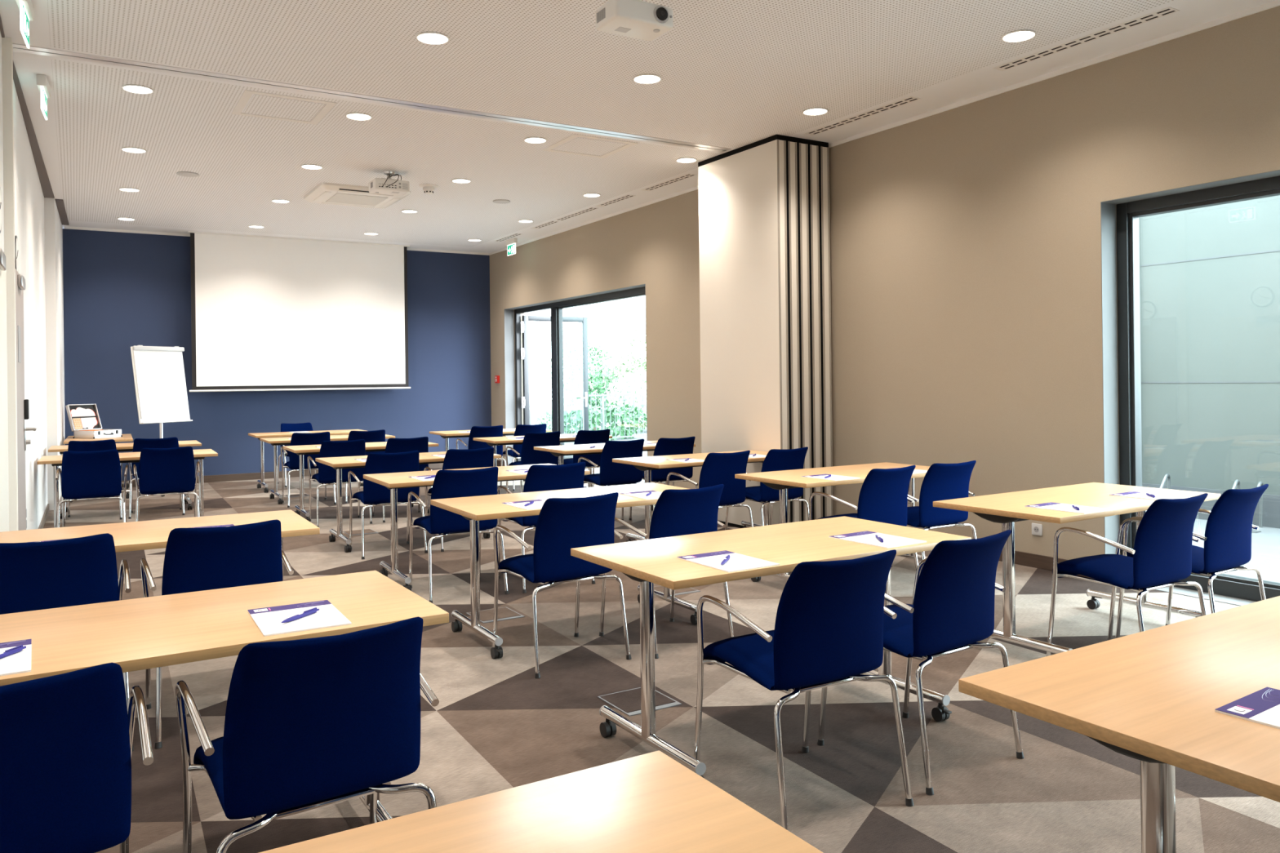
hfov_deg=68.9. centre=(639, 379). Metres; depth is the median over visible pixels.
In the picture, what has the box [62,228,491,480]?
wall
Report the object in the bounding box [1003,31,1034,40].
diffuser
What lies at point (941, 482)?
chair
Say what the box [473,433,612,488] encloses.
folding table
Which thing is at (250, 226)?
recessed light
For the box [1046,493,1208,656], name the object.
chair
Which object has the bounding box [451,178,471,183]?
recessed light
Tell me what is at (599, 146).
access panel
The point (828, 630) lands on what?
chair
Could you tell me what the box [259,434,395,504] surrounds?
folding table
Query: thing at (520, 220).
recessed light
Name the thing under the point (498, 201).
ceiling speaker
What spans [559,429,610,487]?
chair
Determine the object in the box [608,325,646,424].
tree
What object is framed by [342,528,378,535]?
box
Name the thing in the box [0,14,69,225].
trim
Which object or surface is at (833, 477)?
notepad
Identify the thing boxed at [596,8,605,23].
air vent
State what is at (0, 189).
wall clock
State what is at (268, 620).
notepad
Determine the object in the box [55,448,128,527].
chair
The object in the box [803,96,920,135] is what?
ceiling vent
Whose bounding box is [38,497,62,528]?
baseboard
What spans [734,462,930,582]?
folding table
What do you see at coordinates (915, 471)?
notepad
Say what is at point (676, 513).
chair
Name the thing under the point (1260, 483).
bike rack
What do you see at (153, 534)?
folding table
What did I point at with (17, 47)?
ceiling track
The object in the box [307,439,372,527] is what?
chair
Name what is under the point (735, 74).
ceiling
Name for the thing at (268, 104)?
access panel
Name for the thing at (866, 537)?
notepad
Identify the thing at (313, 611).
ballpoint pen
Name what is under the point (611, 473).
chair
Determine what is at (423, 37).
diffuser
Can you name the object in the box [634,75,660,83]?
diffuser
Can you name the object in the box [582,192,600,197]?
recessed light
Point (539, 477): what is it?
chair
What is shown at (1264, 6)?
trim
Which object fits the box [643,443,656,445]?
notepad
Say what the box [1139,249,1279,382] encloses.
trim
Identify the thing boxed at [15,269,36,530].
entrance door
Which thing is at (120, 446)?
folding table
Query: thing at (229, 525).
notepad
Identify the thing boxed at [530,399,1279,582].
floor
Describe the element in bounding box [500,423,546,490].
chair
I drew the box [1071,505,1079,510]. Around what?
ballpoint pen
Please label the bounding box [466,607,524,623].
box
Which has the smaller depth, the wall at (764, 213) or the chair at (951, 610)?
the chair at (951, 610)
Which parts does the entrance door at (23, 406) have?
door, door handle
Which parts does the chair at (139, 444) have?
leg, leg, backrest, leg, leg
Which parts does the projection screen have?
casing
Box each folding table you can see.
[0,510,319,581]
[0,570,448,822]
[37,448,217,528]
[48,440,201,519]
[63,433,133,502]
[248,429,365,493]
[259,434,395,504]
[259,751,822,852]
[283,441,438,521]
[315,451,501,552]
[363,463,590,591]
[429,428,551,481]
[430,482,697,658]
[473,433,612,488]
[533,440,695,511]
[570,515,971,778]
[612,449,768,542]
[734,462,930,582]
[933,482,1220,653]
[958,595,1279,852]
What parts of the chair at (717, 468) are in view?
leg, backrest, leg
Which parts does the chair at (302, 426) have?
leg, leg, backrest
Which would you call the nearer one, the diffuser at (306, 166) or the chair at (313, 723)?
the chair at (313, 723)
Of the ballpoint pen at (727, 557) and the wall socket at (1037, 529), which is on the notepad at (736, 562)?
the ballpoint pen at (727, 557)
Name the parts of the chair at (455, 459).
leg, leg, backrest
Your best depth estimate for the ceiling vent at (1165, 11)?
5.93 m
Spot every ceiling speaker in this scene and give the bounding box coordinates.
[176,171,199,177]
[493,199,510,203]
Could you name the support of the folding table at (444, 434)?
on the floor at (495, 726)
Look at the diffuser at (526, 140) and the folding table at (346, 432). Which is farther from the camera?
the folding table at (346, 432)
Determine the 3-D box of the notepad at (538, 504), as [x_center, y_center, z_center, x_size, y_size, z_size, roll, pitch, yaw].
[-0.565,0.662,4.945,0.224,0.006,0.314,-1,0,-33]
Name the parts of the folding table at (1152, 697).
leg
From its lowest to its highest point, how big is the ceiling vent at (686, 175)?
0.004 m
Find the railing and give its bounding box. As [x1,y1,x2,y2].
[528,393,647,438]
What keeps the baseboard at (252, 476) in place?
attached to the wall at (122, 291)
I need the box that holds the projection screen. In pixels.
[186,231,410,391]
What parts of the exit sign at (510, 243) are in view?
panel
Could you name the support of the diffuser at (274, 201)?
attached to the recessed light at (279, 201)
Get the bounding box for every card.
[70,407,95,417]
[80,417,97,428]
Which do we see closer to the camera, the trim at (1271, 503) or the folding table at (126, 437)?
the trim at (1271, 503)
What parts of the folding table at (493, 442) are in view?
leg, leg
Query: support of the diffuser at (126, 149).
attached to the recessed light at (130, 149)
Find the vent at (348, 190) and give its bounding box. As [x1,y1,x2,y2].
[339,188,368,192]
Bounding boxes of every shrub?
[534,399,646,440]
[605,366,646,425]
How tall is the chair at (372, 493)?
0.845 m
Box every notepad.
[0,639,31,676]
[35,538,66,542]
[189,524,234,528]
[247,600,351,636]
[289,431,311,432]
[354,458,366,462]
[408,475,435,481]
[430,453,445,457]
[501,499,545,510]
[505,469,528,474]
[506,437,523,439]
[560,435,576,437]
[573,446,603,449]
[618,490,662,499]
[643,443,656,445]
[665,457,704,462]
[676,550,779,573]
[748,453,766,457]
[800,474,860,480]
[828,530,926,548]
[894,467,927,473]
[1024,502,1111,514]
[1109,491,1189,500]
[1214,687,1279,728]
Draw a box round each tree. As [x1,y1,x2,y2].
[544,337,630,431]
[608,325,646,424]
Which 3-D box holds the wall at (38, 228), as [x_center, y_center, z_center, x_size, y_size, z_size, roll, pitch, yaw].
[-5.976,-0.276,9.027,0.630,3.590,7.670,-1,0,-31]
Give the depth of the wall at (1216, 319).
9.01 m
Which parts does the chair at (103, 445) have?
leg, backrest, leg, leg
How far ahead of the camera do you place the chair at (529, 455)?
10.21 m
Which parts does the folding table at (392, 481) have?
leg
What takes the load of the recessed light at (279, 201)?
in the ceiling
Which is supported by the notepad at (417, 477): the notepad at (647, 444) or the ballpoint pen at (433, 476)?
the ballpoint pen at (433, 476)
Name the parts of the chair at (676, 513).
leg, leg, backrest, leg, leg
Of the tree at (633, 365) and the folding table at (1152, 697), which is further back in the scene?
the tree at (633, 365)
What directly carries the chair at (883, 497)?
on the floor at (495, 726)
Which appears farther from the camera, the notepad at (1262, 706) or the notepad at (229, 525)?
the notepad at (229, 525)
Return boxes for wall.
[0,31,4,252]
[13,80,65,529]
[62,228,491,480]
[489,5,1279,559]
[697,133,833,528]
[1138,195,1279,495]
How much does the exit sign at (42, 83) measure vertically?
0.235 m
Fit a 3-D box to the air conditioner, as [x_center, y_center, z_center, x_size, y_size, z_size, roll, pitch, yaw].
[-3.220,-2.072,10.608,0.980,0.064,0.980,-1,0,-31]
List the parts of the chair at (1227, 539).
leg, seat, seat rail, leg, leg, backrest, leg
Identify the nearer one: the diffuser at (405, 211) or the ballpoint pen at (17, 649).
the ballpoint pen at (17, 649)
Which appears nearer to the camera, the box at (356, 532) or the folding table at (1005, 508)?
the folding table at (1005, 508)
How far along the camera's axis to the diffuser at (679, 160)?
9.11 m
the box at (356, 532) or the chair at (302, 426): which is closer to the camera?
the box at (356, 532)
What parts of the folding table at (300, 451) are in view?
leg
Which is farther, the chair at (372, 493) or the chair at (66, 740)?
the chair at (372, 493)
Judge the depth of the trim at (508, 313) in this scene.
15.13 m
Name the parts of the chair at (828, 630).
leg, seat, seat rail, leg, backrest, leg, leg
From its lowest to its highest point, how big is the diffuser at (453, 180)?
0.006 m
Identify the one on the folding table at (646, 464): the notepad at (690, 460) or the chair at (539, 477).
the notepad at (690, 460)
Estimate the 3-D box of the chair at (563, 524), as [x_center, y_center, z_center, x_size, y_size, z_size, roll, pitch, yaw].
[-0.407,0.983,4.736,0.551,0.845,0.571,-1,0,-33]
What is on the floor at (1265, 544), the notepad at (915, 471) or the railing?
the railing
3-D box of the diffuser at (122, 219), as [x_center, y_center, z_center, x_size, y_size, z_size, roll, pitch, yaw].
[-6.586,-2.060,11.969,0.186,0.006,0.186,-1,0,-31]
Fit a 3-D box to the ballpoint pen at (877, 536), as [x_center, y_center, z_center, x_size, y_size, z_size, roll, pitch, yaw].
[0.958,0.635,3.742,0.012,0.014,0.150,-1,0,4]
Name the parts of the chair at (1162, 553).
leg, seat, seat rail, leg, leg, backrest, leg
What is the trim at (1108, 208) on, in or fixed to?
attached to the wall at (966, 240)
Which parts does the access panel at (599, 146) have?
panel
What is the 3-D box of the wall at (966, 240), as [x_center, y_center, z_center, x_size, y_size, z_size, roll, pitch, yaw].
[2.117,-0.355,8.327,0.347,3.557,17.250,-1,0,-31]
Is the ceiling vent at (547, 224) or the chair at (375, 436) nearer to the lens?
the chair at (375, 436)
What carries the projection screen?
hanging from the ceiling
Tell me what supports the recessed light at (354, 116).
in the ceiling
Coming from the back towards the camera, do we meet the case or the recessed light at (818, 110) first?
the case
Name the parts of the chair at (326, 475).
leg, leg, seat, backrest, leg, leg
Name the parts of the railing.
rail, post, rail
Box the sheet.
[72,417,82,429]
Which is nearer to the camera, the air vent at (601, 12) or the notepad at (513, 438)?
the air vent at (601, 12)
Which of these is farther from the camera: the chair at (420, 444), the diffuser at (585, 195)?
the diffuser at (585, 195)
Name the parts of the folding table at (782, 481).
leg, leg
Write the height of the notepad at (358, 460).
0.006 m
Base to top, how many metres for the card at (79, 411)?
0.120 m
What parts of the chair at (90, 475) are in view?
leg, leg, backrest, leg, leg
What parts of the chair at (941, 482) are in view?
seat, leg, leg, backrest, leg, leg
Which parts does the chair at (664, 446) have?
leg, seat, leg, backrest, leg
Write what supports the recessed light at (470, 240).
in the ceiling
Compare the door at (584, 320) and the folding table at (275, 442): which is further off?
the door at (584, 320)
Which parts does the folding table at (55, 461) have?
leg, leg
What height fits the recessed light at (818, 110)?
0.010 m
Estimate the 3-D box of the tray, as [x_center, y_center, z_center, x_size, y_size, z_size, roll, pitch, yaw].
[-6.036,0.540,11.924,0.051,0.023,0.724,-1,0,24]
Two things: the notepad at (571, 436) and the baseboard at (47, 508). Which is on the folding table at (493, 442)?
the notepad at (571, 436)
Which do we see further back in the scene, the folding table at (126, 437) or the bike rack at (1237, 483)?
the folding table at (126, 437)
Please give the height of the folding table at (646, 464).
0.740 m
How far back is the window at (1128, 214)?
6.35 m
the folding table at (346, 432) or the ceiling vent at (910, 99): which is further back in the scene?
the folding table at (346, 432)
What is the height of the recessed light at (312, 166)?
0.010 m
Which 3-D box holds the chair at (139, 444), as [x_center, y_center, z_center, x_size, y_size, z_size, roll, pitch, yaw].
[-5.248,1.040,10.129,0.551,0.845,0.571,-1,0,-28]
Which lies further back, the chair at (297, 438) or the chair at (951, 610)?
the chair at (297, 438)
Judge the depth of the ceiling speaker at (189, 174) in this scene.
9.43 m
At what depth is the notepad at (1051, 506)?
4.57 m
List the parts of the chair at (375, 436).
leg, backrest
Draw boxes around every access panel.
[231,89,336,124]
[542,133,638,158]
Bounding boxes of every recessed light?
[116,217,135,220]
[118,187,140,191]
[120,146,146,153]
[121,84,154,93]
[248,225,264,228]
[271,199,289,203]
[300,164,322,169]
[345,112,372,120]
[364,232,378,235]
[400,209,417,213]
[415,31,449,44]
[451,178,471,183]
[467,239,481,241]
[518,219,533,222]
[523,137,546,143]
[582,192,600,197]
[632,73,662,84]
[675,157,697,163]
[802,106,828,115]
[1000,29,1036,42]
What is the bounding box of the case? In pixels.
[65,404,122,439]
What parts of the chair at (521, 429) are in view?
seat, leg, backrest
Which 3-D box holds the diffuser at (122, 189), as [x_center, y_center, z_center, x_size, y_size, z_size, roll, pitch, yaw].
[-5.568,-2.072,10.181,0.186,0.006,0.186,-1,0,-31]
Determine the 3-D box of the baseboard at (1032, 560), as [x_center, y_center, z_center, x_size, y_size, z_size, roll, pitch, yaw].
[1.982,1.326,8.233,0.016,0.098,17.250,-1,0,-31]
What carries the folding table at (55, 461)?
on the floor at (495, 726)
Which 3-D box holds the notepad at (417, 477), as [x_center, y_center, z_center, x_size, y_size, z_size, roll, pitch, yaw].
[-1.427,0.672,6.389,0.224,0.006,0.314,-1,0,-31]
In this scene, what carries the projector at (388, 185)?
hanging from the ceiling
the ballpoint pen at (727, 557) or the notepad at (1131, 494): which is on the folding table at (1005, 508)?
the notepad at (1131, 494)
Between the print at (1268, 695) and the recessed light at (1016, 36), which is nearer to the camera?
the print at (1268, 695)
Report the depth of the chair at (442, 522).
6.02 m
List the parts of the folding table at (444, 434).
leg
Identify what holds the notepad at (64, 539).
on the folding table at (153, 534)
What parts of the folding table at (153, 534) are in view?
leg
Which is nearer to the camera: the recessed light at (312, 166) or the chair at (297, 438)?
the recessed light at (312, 166)
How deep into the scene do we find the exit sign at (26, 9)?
5.10 m
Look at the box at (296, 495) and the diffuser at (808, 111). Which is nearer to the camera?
the diffuser at (808, 111)
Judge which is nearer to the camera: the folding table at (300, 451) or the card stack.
the folding table at (300, 451)
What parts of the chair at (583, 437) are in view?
seat, backrest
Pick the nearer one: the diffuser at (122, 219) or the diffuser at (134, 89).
the diffuser at (134, 89)
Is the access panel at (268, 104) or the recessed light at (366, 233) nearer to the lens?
the access panel at (268, 104)
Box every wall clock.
[0,189,1,233]
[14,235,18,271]
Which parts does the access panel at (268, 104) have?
panel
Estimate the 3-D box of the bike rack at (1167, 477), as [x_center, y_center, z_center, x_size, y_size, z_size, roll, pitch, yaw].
[5.148,1.151,9.171,0.396,0.434,0.111,-1,0,-38]
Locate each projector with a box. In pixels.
[368,171,409,195]
[595,0,673,40]
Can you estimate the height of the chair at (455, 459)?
0.845 m
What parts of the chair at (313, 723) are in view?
leg, seat, seat rail, leg, backrest, leg, leg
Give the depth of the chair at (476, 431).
11.72 m
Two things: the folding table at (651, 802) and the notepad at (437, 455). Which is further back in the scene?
the notepad at (437, 455)
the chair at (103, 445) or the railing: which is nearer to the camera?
the chair at (103, 445)
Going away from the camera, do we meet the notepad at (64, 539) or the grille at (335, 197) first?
the notepad at (64, 539)
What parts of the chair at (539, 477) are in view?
leg, seat, seat rail, leg, backrest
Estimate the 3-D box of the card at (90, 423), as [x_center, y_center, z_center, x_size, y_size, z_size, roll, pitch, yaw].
[-7.089,0.565,12.032,0.050,0.148,0.237,-1,0,20]
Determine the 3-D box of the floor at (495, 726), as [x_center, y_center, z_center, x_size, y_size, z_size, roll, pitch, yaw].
[-0.828,1.408,6.532,6.720,0.001,17.350,-1,0,-31]
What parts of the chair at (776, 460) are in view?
leg, seat, seat rail, leg, leg, backrest, leg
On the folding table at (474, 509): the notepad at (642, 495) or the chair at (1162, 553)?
the notepad at (642, 495)
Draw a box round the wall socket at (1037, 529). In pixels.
[1031,523,1042,536]
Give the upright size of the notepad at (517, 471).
0.006 m
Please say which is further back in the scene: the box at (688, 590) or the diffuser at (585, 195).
the diffuser at (585, 195)
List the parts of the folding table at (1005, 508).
leg, leg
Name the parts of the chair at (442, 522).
leg, seat rail, leg, seat, backrest, leg, leg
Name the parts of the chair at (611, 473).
leg, seat rail, seat, backrest, leg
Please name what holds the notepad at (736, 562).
on the folding table at (648, 562)
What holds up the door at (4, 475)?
in the wall at (2, 234)
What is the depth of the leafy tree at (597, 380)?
26.13 m
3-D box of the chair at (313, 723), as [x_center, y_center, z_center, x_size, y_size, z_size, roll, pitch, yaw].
[-0.821,0.988,2.320,0.551,0.845,0.571,-1,0,-34]
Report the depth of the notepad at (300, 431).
12.58 m
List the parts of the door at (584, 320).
door handle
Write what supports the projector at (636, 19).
hanging from the ceiling
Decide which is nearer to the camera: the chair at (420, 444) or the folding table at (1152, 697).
the folding table at (1152, 697)
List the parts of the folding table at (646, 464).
leg, leg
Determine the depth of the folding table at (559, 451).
9.13 m
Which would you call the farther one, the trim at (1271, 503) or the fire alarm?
the fire alarm
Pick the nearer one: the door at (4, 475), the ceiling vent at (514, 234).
the door at (4, 475)
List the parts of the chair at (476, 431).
leg, backrest, leg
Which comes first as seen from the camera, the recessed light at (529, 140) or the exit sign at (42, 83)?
the exit sign at (42, 83)
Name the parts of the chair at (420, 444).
leg, backrest, leg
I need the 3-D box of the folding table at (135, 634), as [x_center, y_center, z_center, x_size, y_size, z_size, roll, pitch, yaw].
[-1.349,1.044,2.583,1.456,0.740,0.729,-1,0,-32]
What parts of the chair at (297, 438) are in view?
leg, seat, leg, backrest, leg, leg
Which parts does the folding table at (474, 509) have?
leg, leg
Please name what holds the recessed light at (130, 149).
in the ceiling
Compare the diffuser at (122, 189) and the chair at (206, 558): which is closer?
the chair at (206, 558)
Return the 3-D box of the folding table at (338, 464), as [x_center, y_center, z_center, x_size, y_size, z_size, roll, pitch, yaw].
[-2.045,1.052,8.280,1.456,0.740,0.729,-1,0,-30]
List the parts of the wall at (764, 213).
panel, panel, panel, panel, panel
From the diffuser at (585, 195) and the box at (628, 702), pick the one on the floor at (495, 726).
the box at (628, 702)
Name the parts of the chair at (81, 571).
backrest, leg, leg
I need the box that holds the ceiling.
[0,0,1275,253]
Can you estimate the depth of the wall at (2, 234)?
5.59 m
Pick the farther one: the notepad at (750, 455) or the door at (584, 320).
the door at (584, 320)
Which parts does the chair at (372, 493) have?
leg, seat rail, leg, seat, backrest, leg, leg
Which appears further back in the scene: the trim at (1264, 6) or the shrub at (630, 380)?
the shrub at (630, 380)
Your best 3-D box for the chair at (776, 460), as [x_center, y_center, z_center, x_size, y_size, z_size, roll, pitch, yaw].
[1.051,0.965,7.611,0.551,0.845,0.571,-1,0,-33]
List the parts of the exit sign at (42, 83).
panel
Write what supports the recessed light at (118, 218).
in the ceiling
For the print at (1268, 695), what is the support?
on the notepad at (1262, 706)
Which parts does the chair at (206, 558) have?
leg, leg, backrest, leg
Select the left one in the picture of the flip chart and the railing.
the flip chart
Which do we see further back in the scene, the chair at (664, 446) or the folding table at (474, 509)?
the chair at (664, 446)
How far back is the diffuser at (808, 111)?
7.49 m
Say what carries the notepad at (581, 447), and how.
on the folding table at (559, 451)
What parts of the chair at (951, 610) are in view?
leg, seat, seat rail, leg, leg, backrest, leg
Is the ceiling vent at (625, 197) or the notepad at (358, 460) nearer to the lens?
the notepad at (358, 460)
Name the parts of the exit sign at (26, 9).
panel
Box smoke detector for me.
[419,183,438,194]
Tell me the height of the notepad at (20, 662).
0.006 m
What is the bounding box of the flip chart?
[130,345,192,496]
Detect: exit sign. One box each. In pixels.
[15,0,34,48]
[36,74,50,119]
[505,237,517,256]
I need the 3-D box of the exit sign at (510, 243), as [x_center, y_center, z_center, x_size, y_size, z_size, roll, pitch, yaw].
[-1.940,-2.001,14.095,0.056,0.235,0.320,-1,0,-31]
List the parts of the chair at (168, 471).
leg, leg, backrest, leg, leg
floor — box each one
[43,466,1279,852]
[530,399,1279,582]
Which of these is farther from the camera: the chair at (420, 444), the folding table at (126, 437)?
the folding table at (126, 437)
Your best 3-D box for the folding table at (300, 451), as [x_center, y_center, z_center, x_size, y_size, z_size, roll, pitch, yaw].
[-2.951,1.063,9.897,1.456,0.740,0.728,-1,0,-29]
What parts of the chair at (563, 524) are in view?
leg, seat, seat rail, leg, backrest, leg, leg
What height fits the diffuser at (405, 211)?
0.006 m
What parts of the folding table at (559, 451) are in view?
leg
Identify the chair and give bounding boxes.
[0,533,133,751]
[0,662,153,852]
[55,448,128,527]
[64,439,122,519]
[128,436,185,519]
[133,446,199,521]
[140,519,293,748]
[175,616,439,852]
[277,422,322,487]
[280,431,336,507]
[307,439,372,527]
[345,429,385,503]
[347,450,427,559]
[372,436,432,522]
[408,466,508,603]
[423,447,501,551]
[456,425,506,466]
[492,492,631,678]
[497,462,595,593]
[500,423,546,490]
[505,431,560,493]
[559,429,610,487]
[577,439,644,520]
[599,484,733,658]
[629,436,697,519]
[666,450,753,527]
[693,549,914,831]
[724,446,808,530]
[808,465,918,570]
[817,529,1024,795]
[906,460,976,561]
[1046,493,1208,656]
[1115,484,1268,638]
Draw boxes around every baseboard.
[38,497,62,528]
[121,462,443,487]
[496,459,1092,578]
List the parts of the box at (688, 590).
lid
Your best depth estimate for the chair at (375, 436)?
10.98 m
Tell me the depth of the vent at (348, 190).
10.16 m
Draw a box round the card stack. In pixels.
[78,429,102,431]
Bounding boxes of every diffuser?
[119,217,133,220]
[120,188,138,191]
[122,147,145,152]
[123,85,152,93]
[272,200,288,202]
[302,164,321,168]
[402,210,417,213]
[417,33,448,43]
[452,179,469,182]
[524,137,545,142]
[584,194,599,196]
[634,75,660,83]
[676,158,695,162]
[804,108,826,114]
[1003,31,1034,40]
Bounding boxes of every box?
[284,493,309,497]
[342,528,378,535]
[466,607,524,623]
[597,687,681,716]
[653,586,701,595]
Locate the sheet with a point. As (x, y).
(77, 421)
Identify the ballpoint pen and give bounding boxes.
[0,644,26,658]
[280,607,319,622]
[424,475,435,479]
[524,500,533,506]
[720,555,730,564]
[875,534,883,542]
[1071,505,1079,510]
[1145,493,1155,497]
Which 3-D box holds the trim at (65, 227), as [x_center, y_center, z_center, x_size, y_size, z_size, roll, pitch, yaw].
[-5.090,-2.065,14.064,6.100,0.033,0.032,-1,0,-31]
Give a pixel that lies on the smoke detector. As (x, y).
(428, 188)
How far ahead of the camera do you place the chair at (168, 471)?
8.43 m
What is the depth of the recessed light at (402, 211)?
11.64 m
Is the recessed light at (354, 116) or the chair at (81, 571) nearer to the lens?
the chair at (81, 571)
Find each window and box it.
[514,286,645,484]
[1115,175,1279,601]
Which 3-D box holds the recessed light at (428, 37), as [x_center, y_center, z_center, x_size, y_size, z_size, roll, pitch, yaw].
[-1.288,-2.122,5.801,0.208,0.010,0.208,-1,0,-31]
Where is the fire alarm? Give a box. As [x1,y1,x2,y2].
[494,375,499,382]
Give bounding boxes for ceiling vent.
[495,233,522,241]
[530,221,559,229]
[556,207,597,220]
[594,194,635,207]
[641,173,696,191]
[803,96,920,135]
[992,6,1179,71]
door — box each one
[0,248,8,532]
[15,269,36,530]
[520,315,588,458]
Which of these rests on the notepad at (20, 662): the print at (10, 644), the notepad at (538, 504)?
the print at (10, 644)
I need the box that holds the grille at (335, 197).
[325,192,388,206]
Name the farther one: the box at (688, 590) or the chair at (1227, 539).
the box at (688, 590)
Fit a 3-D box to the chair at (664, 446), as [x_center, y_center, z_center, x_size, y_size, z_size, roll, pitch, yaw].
[0.243,0.975,9.172,0.551,0.845,0.571,-1,0,-29]
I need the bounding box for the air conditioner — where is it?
[303,182,410,208]
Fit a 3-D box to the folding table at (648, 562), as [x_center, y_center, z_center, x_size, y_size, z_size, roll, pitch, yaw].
[0.543,1.022,3.727,1.456,0.740,0.728,-1,0,-32]
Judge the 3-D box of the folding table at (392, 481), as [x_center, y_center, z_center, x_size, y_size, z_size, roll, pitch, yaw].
[-1.171,1.042,6.745,1.456,0.740,0.728,-1,0,-30]
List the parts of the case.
lid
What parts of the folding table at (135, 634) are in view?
leg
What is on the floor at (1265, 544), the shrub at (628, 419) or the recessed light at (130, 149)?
the shrub at (628, 419)
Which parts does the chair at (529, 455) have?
leg, seat, leg, backrest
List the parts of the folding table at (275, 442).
leg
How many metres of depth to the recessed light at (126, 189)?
10.18 m
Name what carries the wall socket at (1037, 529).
attached to the wall at (966, 240)
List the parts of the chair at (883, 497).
leg, seat, backrest, leg, leg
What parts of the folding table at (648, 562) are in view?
leg, leg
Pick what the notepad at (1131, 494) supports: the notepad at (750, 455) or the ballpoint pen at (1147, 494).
the ballpoint pen at (1147, 494)
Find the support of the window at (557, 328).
in the wall at (966, 240)
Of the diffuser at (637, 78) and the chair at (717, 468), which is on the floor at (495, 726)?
the chair at (717, 468)
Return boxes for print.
[0,640,26,647]
[1262,688,1275,702]
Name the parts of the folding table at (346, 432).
leg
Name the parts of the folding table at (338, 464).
leg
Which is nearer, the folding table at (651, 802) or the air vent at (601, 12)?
the folding table at (651, 802)
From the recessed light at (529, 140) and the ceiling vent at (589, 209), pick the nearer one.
the recessed light at (529, 140)
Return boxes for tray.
[140,419,192,424]
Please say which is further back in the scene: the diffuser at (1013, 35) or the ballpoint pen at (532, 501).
the diffuser at (1013, 35)
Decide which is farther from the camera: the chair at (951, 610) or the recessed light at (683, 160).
the recessed light at (683, 160)
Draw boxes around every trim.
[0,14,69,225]
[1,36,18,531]
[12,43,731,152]
[64,226,488,255]
[488,0,1279,255]
[504,284,647,485]
[1100,169,1279,606]
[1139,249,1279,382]
[1142,483,1279,528]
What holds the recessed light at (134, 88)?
in the ceiling

